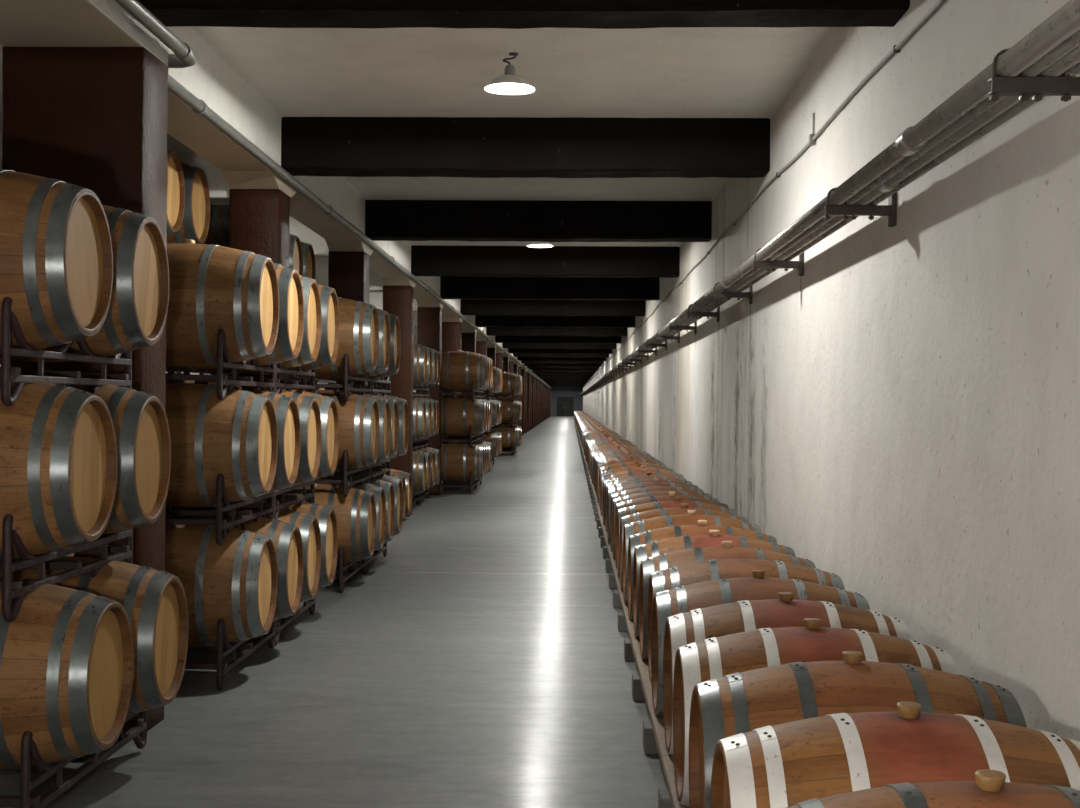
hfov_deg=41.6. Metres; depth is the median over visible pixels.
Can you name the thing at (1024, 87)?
bracket
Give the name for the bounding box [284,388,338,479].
wine barrel
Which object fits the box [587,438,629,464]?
wine barrel
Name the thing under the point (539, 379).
pillar
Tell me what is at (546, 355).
ceiling beam
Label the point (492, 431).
wine barrel
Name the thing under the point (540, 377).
ceiling beam
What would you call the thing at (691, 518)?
wine barrel
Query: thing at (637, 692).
support block
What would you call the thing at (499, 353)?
pillar
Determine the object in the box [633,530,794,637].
wine barrel
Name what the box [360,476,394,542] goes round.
wine barrel
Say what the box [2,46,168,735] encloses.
pillar
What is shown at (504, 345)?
ceiling beam
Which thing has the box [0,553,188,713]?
wine barrel
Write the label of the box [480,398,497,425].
wine barrel
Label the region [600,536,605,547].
support block
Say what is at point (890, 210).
bracket
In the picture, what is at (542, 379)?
ceiling beam
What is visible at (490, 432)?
wine barrel
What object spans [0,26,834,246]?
ceiling
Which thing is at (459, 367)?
wine barrel
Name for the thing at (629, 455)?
wine barrel
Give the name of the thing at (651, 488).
wine barrel
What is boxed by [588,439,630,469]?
wine barrel
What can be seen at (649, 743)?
support block
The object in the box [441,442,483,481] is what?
wine barrel
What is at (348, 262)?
pillar
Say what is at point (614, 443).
wine barrel
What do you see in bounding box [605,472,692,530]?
wine barrel
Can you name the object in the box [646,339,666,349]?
bracket
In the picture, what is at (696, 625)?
wine barrel
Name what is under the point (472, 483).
rack
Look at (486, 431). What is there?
wine barrel
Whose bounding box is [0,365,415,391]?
wall
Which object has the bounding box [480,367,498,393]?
wine barrel
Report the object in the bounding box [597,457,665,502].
wine barrel
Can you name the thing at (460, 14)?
ceiling beam
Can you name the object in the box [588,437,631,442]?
wine barrel
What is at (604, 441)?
wine barrel
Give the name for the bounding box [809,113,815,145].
junction box
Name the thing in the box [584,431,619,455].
wine barrel
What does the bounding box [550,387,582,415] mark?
wall
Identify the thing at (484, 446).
wine barrel
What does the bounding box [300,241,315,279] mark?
wine barrel
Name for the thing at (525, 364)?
ceiling beam
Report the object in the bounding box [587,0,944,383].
conduit
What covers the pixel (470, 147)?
ceiling beam
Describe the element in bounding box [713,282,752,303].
bracket
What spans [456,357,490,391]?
wine barrel
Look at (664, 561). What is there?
wine barrel
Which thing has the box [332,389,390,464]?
wine barrel
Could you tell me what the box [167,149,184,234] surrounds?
wine barrel
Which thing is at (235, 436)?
wine barrel
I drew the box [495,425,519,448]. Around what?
wine barrel
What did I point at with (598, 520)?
support block
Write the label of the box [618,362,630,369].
bracket
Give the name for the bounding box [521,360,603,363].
ceiling beam
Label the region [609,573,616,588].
support block
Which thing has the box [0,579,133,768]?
wine barrel
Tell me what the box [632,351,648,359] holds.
bracket
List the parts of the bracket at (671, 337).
arm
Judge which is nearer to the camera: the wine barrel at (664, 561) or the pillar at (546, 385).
the wine barrel at (664, 561)
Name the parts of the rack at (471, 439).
leg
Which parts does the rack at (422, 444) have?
frame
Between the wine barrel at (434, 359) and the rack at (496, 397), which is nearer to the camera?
the wine barrel at (434, 359)
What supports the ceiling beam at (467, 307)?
attached to the ceiling
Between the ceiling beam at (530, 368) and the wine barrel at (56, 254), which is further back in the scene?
the ceiling beam at (530, 368)
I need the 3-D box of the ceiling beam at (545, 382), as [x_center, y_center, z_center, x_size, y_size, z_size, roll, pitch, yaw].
[2.306,-2.108,125.257,3.750,0.496,0.352,0,0,1]
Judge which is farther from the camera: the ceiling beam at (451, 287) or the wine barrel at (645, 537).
the ceiling beam at (451, 287)
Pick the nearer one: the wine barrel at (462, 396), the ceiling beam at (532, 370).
the wine barrel at (462, 396)
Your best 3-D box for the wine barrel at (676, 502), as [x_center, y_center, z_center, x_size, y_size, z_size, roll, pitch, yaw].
[1.101,1.110,11.416,0.950,0.731,0.699,0,0,1]
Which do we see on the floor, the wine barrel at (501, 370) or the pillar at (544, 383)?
the pillar at (544, 383)
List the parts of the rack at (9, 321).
leg, frame, leg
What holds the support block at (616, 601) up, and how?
on the floor
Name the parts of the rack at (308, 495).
leg, frame, leg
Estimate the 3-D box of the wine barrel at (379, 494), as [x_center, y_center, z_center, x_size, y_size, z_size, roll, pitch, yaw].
[-1.884,1.004,12.710,0.950,0.729,0.700,0,0,1]
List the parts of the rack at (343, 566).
leg, frame, leg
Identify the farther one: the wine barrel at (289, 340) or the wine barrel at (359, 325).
the wine barrel at (359, 325)
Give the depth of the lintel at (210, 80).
9.94 m
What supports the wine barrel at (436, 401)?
on the rack at (422, 444)
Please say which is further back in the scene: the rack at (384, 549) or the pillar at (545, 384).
the pillar at (545, 384)
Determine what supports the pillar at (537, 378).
on the floor
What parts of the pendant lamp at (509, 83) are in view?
lamp shade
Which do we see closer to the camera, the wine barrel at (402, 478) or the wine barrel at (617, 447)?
the wine barrel at (402, 478)
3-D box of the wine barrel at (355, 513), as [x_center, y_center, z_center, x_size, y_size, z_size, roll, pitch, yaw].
[-1.893,1.009,12.001,0.950,0.721,0.700,0,0,1]
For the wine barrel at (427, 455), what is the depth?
21.36 m
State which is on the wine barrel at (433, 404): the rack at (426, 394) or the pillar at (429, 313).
the rack at (426, 394)
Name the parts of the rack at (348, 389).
frame, leg, frame, leg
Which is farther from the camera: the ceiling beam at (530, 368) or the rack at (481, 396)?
the ceiling beam at (530, 368)
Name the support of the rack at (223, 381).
on the wine barrel at (235, 436)
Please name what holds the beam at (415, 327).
attached to the ceiling
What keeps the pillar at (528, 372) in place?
on the floor
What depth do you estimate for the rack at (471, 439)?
24.83 m
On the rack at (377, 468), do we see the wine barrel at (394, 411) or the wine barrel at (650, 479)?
the wine barrel at (394, 411)
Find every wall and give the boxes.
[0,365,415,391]
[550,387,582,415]
[583,0,1079,741]
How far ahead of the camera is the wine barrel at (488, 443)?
26.80 m
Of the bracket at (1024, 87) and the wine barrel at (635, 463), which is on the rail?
the wine barrel at (635, 463)
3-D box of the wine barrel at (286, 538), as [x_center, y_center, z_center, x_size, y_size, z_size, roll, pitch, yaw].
[-1.981,1.009,8.762,0.950,0.726,0.700,0,0,1]
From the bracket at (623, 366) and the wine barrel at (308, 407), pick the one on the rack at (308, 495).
the wine barrel at (308, 407)
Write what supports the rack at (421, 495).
on the floor
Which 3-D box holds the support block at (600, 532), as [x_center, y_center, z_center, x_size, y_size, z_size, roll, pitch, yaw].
[0.747,1.508,16.683,0.120,0.120,0.150,0,0,1]
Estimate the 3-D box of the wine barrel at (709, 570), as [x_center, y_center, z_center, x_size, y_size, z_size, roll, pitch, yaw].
[1.033,1.133,7.169,0.950,0.699,0.699,0,0,1]
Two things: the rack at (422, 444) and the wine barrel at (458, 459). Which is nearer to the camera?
the rack at (422, 444)
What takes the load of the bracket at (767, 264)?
attached to the wall at (900, 413)
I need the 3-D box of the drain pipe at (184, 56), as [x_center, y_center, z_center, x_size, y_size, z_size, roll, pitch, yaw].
[-0.422,-1.783,75.534,0.341,0.082,172.980,0,0,1]
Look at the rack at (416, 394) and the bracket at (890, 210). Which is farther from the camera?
the rack at (416, 394)
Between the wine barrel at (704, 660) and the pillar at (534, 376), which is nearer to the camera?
the wine barrel at (704, 660)
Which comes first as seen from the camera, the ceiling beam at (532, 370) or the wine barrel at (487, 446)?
the wine barrel at (487, 446)
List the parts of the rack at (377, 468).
frame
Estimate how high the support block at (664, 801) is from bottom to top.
0.120 m
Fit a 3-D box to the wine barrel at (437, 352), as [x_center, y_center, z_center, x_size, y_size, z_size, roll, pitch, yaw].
[-2.101,-0.589,22.793,0.950,0.731,0.700,0,0,1]
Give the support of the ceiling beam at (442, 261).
attached to the ceiling
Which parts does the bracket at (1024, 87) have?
arm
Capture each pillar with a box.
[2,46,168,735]
[222,170,297,494]
[325,239,373,391]
[381,277,415,516]
[416,300,443,495]
[441,317,462,438]
[461,328,476,397]
[476,337,487,395]
[487,344,495,427]
[496,350,502,422]
[502,355,508,422]
[508,358,513,422]
[513,362,517,425]
[517,365,521,425]
[521,367,524,434]
[524,369,526,432]
[527,371,529,431]
[529,373,531,429]
[531,374,533,428]
[533,376,535,426]
[535,377,536,425]
[537,378,538,424]
[538,379,539,423]
[540,380,540,422]
[541,381,541,422]
[542,382,542,421]
[543,383,543,420]
[544,383,544,419]
[545,384,545,419]
[546,385,546,418]
[548,386,548,417]
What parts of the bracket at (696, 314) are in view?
arm, wall plate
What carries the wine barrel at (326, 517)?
on the rack at (310, 604)
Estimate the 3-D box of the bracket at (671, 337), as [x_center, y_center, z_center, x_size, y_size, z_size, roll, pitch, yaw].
[1.745,-0.919,19.369,0.322,0.178,0.070,0,0,1]
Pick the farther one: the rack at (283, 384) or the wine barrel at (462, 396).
the wine barrel at (462, 396)
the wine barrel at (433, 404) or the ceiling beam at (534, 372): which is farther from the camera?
the ceiling beam at (534, 372)
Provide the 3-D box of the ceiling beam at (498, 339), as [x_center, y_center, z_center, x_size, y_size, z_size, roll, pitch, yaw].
[0.540,-2.033,41.676,3.750,0.495,0.352,0,0,1]
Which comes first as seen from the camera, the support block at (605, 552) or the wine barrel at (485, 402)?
the support block at (605, 552)
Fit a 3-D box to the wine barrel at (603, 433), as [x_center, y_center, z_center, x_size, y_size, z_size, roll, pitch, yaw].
[1.639,1.093,36.190,0.950,0.732,0.702,0,0,1]
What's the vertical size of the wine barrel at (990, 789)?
0.744 m
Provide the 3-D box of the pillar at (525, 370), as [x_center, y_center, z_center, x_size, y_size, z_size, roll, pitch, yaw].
[-0.857,-0.143,72.494,0.388,3.280,1.100,0,0,1]
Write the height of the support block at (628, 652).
0.120 m
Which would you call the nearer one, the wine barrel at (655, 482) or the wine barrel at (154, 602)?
the wine barrel at (154, 602)
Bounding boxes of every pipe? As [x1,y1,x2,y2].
[115,0,550,387]
[580,0,1079,394]
[608,30,1079,375]
[620,45,1079,367]
[624,62,1079,367]
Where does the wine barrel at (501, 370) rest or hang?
on the rack
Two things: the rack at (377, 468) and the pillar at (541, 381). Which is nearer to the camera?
the rack at (377, 468)
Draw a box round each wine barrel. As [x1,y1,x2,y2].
[0,169,112,354]
[0,205,168,361]
[0,376,116,559]
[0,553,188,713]
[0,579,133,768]
[44,370,170,534]
[165,380,277,506]
[165,525,277,646]
[166,239,278,366]
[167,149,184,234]
[167,163,209,243]
[171,508,320,601]
[172,515,303,620]
[186,263,303,369]
[200,499,337,588]
[206,205,228,246]
[208,382,300,491]
[214,275,321,372]
[244,283,339,374]
[245,386,321,485]
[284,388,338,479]
[288,484,375,564]
[289,234,302,275]
[289,297,378,378]
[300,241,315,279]
[304,388,379,471]
[316,308,389,379]
[316,475,385,550]
[328,314,400,381]
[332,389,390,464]
[342,389,398,458]
[357,391,408,457]
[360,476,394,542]
[372,343,426,386]
[373,472,405,517]
[374,474,402,535]
[381,452,425,494]
[382,469,411,515]
[413,350,439,389]
[413,396,435,437]
[413,397,431,439]
[413,398,425,440]
[413,449,430,489]
[416,347,431,387]
[420,448,434,487]
[421,349,436,387]
[422,447,439,484]
[423,397,438,434]
[441,350,486,390]
[441,396,483,436]
[441,441,488,473]
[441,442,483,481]
[444,441,486,475]
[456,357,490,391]
[458,357,488,391]
[458,396,486,431]
[462,396,488,430]
[464,396,490,429]
[478,432,496,458]
[478,440,491,471]
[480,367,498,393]
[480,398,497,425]
[482,359,492,390]
[484,370,501,394]
[486,431,499,455]
[490,432,498,456]
[492,431,501,454]
[493,368,499,392]
[495,372,519,395]
[495,400,500,423]
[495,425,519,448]
[497,399,519,421]
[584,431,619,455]
[585,435,622,458]
[586,433,621,436]
[586,435,625,462]
[586,436,622,444]
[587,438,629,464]
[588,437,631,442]
[588,438,631,443]
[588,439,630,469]
[588,441,632,468]
[589,440,636,447]
[589,442,637,474]
[590,443,638,472]
[591,444,641,478]
[591,447,636,483]
[592,447,644,452]
[593,447,647,484]
[594,449,651,487]
[595,450,653,490]
[596,452,656,493]
[597,456,659,468]
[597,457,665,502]
[598,455,663,463]
[599,461,673,510]
[599,462,669,507]
[601,464,675,515]
[603,469,685,525]
[604,466,683,477]
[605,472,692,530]
[607,475,697,495]
[607,478,703,543]
[610,486,711,550]
[612,491,718,559]
[615,491,727,567]
[617,497,737,577]
[619,503,748,589]
[623,510,761,602]
[628,520,776,619]
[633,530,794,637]
[639,541,815,659]
[647,559,844,681]
[651,570,869,716]
[663,592,911,754]
[673,618,957,806]
[689,651,1026,807]
[710,701,1079,807]
[786,769,1079,807]
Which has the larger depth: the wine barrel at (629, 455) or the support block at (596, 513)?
the wine barrel at (629, 455)
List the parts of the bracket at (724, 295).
arm, wall plate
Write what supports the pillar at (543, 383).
on the floor
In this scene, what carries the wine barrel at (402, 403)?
on the rack at (377, 468)
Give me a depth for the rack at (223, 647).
7.81 m
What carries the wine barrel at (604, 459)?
on the rail
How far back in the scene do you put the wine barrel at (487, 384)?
25.41 m
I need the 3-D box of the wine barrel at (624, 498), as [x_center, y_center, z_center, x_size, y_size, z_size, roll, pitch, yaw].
[1.136,1.133,12.832,0.950,0.717,0.717,0,-1,1]
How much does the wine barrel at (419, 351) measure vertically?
0.730 m
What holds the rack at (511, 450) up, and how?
on the floor
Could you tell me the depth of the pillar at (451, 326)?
28.29 m
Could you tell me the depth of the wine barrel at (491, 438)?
33.25 m
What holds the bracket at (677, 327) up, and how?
attached to the wall at (900, 413)
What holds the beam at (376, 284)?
attached to the ceiling
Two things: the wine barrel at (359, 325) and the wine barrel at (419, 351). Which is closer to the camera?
the wine barrel at (359, 325)
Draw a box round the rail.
[574,419,689,807]
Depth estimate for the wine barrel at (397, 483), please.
14.07 m
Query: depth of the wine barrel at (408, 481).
18.81 m
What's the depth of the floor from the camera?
7.72 m
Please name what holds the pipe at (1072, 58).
on the pipe mount
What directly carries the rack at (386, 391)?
on the wine barrel at (394, 411)
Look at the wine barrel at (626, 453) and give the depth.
21.95 m
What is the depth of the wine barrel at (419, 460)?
20.42 m
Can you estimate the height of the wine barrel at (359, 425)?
0.725 m
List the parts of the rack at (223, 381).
frame, leg, frame, leg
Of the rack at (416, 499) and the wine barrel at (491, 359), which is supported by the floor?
the rack at (416, 499)
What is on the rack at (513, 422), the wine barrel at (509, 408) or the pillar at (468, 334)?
the wine barrel at (509, 408)
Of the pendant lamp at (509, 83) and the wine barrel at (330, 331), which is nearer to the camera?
the pendant lamp at (509, 83)
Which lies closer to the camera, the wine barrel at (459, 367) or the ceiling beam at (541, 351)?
the wine barrel at (459, 367)
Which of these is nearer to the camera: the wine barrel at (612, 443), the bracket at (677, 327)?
the bracket at (677, 327)
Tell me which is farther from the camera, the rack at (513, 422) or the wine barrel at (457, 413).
the rack at (513, 422)
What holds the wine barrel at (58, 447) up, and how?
on the rack at (10, 588)
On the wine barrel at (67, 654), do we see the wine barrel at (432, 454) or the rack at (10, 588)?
the rack at (10, 588)
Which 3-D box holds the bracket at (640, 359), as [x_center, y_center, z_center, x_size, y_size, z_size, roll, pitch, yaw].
[1.962,-0.929,29.634,0.322,0.178,0.070,0,0,1]
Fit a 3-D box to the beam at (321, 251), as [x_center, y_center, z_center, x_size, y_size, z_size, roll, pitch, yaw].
[-4.248,-1.961,15.371,4.030,0.770,0.400,0,0,1]
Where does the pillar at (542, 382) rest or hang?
on the floor
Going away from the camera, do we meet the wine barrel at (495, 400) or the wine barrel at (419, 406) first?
the wine barrel at (419, 406)
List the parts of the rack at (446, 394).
leg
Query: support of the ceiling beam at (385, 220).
attached to the ceiling
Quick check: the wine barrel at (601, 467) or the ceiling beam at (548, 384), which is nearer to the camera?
the wine barrel at (601, 467)
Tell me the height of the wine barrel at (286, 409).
0.727 m
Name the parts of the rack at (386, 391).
frame, leg, frame, leg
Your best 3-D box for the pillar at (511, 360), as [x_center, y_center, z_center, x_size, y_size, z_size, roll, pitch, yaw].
[-1.229,-0.127,54.898,0.388,3.280,1.100,0,0,1]
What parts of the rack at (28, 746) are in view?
leg, leg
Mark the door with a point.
(565, 405)
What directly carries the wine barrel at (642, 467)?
on the rail
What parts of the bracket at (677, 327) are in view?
arm, wall plate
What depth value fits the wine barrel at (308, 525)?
9.40 m
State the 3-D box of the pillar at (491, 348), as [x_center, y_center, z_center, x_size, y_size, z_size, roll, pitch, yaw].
[-1.508,-0.115,41.701,0.388,3.280,1.100,0,0,1]
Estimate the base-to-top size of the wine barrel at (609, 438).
0.731 m
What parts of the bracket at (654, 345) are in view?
arm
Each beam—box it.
[0,115,229,204]
[138,0,909,28]
[281,117,769,177]
[289,216,328,260]
[315,261,383,291]
[365,200,711,241]
[369,292,417,311]
[411,245,679,277]
[413,312,416,325]
[413,326,416,335]
[440,276,659,299]
[460,299,645,315]
[475,315,634,327]
[486,327,627,336]
[495,336,621,343]
[502,343,616,348]
[508,349,611,353]
[513,353,608,357]
[517,357,605,360]
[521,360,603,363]
[524,363,600,365]
[527,366,599,368]
[530,368,597,370]
[532,370,595,371]
[534,372,594,373]
[535,374,593,374]
[537,375,592,376]
[539,376,591,377]
[540,377,590,378]
[541,378,589,379]
[542,379,588,380]
[544,381,587,381]
[545,382,586,382]
[548,384,584,384]
[549,385,584,385]
[550,386,583,386]
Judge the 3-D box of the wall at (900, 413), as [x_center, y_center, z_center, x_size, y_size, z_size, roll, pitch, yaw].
[3.324,-0.468,76.947,0.410,3.980,176.600,0,0,1]
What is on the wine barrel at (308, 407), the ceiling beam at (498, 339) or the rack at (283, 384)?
the rack at (283, 384)
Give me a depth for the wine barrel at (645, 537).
9.18 m
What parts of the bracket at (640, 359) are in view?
arm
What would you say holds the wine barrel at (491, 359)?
on the rack at (481, 396)
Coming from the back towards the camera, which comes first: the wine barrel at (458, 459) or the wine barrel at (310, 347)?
the wine barrel at (458, 459)
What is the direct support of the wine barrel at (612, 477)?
on the rail
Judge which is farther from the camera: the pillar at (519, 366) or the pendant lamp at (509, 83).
the pillar at (519, 366)
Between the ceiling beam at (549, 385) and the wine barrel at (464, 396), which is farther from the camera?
the ceiling beam at (549, 385)
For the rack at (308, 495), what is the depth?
9.80 m
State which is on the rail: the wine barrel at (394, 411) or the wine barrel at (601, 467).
the wine barrel at (601, 467)
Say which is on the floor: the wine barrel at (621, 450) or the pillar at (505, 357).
the pillar at (505, 357)
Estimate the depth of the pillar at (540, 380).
107.47 m
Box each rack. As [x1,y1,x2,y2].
[0,297,131,406]
[0,514,132,621]
[0,711,146,807]
[165,328,275,399]
[165,474,274,545]
[185,619,275,690]
[188,480,314,519]
[189,363,315,393]
[275,598,314,645]
[289,353,370,400]
[315,375,390,395]
[315,450,370,496]
[334,546,366,592]
[341,459,389,483]
[367,542,386,571]
[380,386,419,397]
[412,494,418,504]
[413,437,428,450]
[413,439,419,450]
[416,490,427,503]
[420,387,428,397]
[441,379,478,401]
[441,425,476,447]
[441,471,476,493]
[446,433,481,441]
[448,390,483,398]
[484,389,491,400]
[495,389,514,401]
[495,416,514,428]
[502,443,513,454]
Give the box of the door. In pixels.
[557,397,573,415]
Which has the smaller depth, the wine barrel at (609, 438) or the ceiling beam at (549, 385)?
the wine barrel at (609, 438)
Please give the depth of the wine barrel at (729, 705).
4.19 m
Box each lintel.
[0,0,167,65]
[167,26,546,384]
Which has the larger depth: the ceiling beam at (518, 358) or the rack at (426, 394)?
the ceiling beam at (518, 358)
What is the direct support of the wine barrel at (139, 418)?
on the rack at (10, 588)
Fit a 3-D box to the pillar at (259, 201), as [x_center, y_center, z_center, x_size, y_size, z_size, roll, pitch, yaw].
[-2.158,-0.087,10.908,0.388,3.280,1.100,0,0,1]
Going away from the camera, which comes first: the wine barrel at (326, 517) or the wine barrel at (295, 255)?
the wine barrel at (326, 517)
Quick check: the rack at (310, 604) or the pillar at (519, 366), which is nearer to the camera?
the rack at (310, 604)
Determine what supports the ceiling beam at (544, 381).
attached to the ceiling
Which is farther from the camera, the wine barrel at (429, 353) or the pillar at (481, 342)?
the pillar at (481, 342)
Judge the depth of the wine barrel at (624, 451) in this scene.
22.65 m
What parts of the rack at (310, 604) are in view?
leg, frame, leg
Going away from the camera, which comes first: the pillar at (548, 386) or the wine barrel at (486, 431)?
the wine barrel at (486, 431)
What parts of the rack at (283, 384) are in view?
frame, leg, frame, leg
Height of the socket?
0.154 m
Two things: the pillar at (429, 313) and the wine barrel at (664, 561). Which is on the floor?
the pillar at (429, 313)
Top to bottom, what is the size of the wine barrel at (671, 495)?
0.731 m
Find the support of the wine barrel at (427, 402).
on the rack at (416, 446)
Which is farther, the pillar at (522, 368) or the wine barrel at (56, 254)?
the pillar at (522, 368)
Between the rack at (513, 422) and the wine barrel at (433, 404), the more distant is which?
the rack at (513, 422)
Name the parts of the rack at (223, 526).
frame, leg, frame, leg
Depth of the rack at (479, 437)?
26.50 m
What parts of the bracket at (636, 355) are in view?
arm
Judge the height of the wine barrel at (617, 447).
0.731 m
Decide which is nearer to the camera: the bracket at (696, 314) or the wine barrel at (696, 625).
the wine barrel at (696, 625)
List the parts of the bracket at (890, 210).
arm, wall plate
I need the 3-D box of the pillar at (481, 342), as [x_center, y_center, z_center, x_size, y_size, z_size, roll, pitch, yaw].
[-1.601,-0.111,37.302,0.388,3.280,1.100,0,0,1]
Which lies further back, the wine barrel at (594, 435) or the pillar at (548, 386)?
the pillar at (548, 386)
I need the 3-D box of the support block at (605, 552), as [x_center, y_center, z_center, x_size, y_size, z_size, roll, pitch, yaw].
[0.699,1.510,14.410,0.120,0.120,0.150,0,0,1]
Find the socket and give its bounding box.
[504,64,514,89]
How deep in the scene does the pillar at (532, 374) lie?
85.47 m
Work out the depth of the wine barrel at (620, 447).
24.11 m
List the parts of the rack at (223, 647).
leg, frame, leg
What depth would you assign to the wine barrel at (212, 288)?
7.77 m
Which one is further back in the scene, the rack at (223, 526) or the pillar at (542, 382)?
the pillar at (542, 382)
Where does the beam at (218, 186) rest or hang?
attached to the ceiling
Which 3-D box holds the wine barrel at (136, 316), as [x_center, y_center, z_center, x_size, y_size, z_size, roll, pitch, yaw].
[-2.136,-0.542,6.091,0.950,0.725,0.699,0,0,1]
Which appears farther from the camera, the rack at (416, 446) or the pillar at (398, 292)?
the rack at (416, 446)
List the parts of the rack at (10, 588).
leg, frame, leg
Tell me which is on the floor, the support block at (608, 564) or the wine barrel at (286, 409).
the support block at (608, 564)
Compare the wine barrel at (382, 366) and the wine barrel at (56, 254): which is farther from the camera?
the wine barrel at (382, 366)
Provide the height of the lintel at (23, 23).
0.655 m
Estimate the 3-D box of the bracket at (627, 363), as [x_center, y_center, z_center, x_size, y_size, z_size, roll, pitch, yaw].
[2.016,-0.931,32.201,0.322,0.178,0.070,0,0,1]
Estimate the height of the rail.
0.045 m
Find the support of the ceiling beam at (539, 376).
attached to the ceiling
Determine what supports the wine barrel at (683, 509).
on the rail
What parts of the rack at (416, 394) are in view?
frame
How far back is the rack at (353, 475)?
11.98 m
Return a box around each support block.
[595,512,598,521]
[597,519,600,528]
[598,527,603,537]
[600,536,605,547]
[603,546,608,558]
[606,558,612,572]
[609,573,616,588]
[613,590,621,607]
[618,612,627,631]
[624,639,634,661]
[632,674,644,700]
[643,721,658,754]
[658,788,671,807]
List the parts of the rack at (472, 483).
leg, frame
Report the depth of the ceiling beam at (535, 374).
89.90 m
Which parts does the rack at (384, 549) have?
frame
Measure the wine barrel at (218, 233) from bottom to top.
0.726 m
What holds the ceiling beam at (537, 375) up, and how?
attached to the ceiling
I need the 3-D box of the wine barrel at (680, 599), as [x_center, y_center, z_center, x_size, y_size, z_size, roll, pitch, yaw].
[0.996,1.125,6.461,0.950,0.731,0.700,0,0,1]
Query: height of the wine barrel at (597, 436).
0.704 m
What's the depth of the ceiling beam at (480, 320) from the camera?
32.71 m
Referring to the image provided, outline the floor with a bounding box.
[0,416,666,807]
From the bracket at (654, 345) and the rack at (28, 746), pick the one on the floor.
the rack at (28, 746)
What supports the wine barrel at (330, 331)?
on the rack at (283, 384)
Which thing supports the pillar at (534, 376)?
on the floor
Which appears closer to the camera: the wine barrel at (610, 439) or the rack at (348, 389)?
the rack at (348, 389)
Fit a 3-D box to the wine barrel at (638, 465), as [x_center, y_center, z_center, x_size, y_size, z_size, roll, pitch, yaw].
[1.240,1.115,17.787,0.950,0.737,0.706,0,0,1]
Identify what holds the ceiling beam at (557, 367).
attached to the ceiling
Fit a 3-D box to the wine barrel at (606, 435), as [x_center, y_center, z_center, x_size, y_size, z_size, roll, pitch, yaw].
[1.569,1.099,33.359,0.950,0.746,0.716,0,1,1]
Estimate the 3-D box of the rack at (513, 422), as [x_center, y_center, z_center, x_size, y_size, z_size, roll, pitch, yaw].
[-1.090,0.541,42.788,0.600,0.392,1.419,0,0,1]
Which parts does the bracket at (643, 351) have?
arm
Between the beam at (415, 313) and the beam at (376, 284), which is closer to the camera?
the beam at (376, 284)
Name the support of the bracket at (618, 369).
attached to the wall at (900, 413)
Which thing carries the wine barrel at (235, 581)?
on the rack at (223, 647)
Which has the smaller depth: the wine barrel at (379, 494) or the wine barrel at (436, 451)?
the wine barrel at (379, 494)
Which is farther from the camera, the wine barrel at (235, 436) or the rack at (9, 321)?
the wine barrel at (235, 436)
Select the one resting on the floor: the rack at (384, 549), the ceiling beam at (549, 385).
the rack at (384, 549)
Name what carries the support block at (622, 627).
on the floor
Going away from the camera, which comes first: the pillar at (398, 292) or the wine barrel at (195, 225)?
the wine barrel at (195, 225)
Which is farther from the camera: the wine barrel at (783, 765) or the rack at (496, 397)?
the rack at (496, 397)
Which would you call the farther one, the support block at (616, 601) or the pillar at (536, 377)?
the pillar at (536, 377)
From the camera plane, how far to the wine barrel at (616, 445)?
26.20 m
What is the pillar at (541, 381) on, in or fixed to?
on the floor
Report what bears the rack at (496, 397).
on the wine barrel at (509, 408)
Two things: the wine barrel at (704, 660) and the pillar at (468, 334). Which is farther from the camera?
the pillar at (468, 334)
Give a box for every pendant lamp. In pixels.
[484,52,534,94]
[527,242,552,247]
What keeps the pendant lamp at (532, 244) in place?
hanging from the ceiling
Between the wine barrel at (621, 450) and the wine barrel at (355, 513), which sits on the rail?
the wine barrel at (621, 450)
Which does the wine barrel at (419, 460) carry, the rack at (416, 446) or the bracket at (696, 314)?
the rack at (416, 446)
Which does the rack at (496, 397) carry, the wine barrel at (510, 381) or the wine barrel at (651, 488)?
the wine barrel at (510, 381)
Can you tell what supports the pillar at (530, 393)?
on the floor
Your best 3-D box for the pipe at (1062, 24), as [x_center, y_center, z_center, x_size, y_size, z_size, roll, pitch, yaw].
[2.855,-1.013,76.956,0.090,0.090,175.980,0,0,1]
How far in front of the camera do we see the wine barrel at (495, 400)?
34.82 m
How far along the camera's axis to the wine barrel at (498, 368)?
34.32 m
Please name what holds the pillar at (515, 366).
on the floor
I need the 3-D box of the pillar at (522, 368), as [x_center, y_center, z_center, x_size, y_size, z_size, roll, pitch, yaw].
[-0.950,-0.139,68.095,0.388,3.280,1.100,0,0,1]
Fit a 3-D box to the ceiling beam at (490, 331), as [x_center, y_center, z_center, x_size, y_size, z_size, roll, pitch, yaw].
[0.447,-2.029,37.277,3.750,0.496,0.352,0,0,1]
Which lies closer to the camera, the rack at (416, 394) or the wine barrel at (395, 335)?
the wine barrel at (395, 335)
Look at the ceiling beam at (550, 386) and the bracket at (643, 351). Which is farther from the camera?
the ceiling beam at (550, 386)
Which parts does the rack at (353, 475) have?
leg, frame, leg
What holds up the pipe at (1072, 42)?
on the pipe mount
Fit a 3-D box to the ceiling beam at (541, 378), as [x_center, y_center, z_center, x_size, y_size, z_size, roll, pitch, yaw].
[1.934,-2.092,107.661,3.750,0.496,0.352,0,0,1]
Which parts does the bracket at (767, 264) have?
arm, wall plate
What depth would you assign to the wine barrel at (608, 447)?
25.51 m
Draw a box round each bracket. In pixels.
[615,368,626,371]
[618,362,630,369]
[622,359,635,366]
[626,357,641,363]
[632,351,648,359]
[638,345,656,355]
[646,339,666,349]
[656,330,679,342]
[669,319,696,333]
[687,304,719,321]
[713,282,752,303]
[753,248,803,275]
[824,187,896,226]
[987,48,1079,101]
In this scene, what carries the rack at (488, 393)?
on the wine barrel at (494, 404)

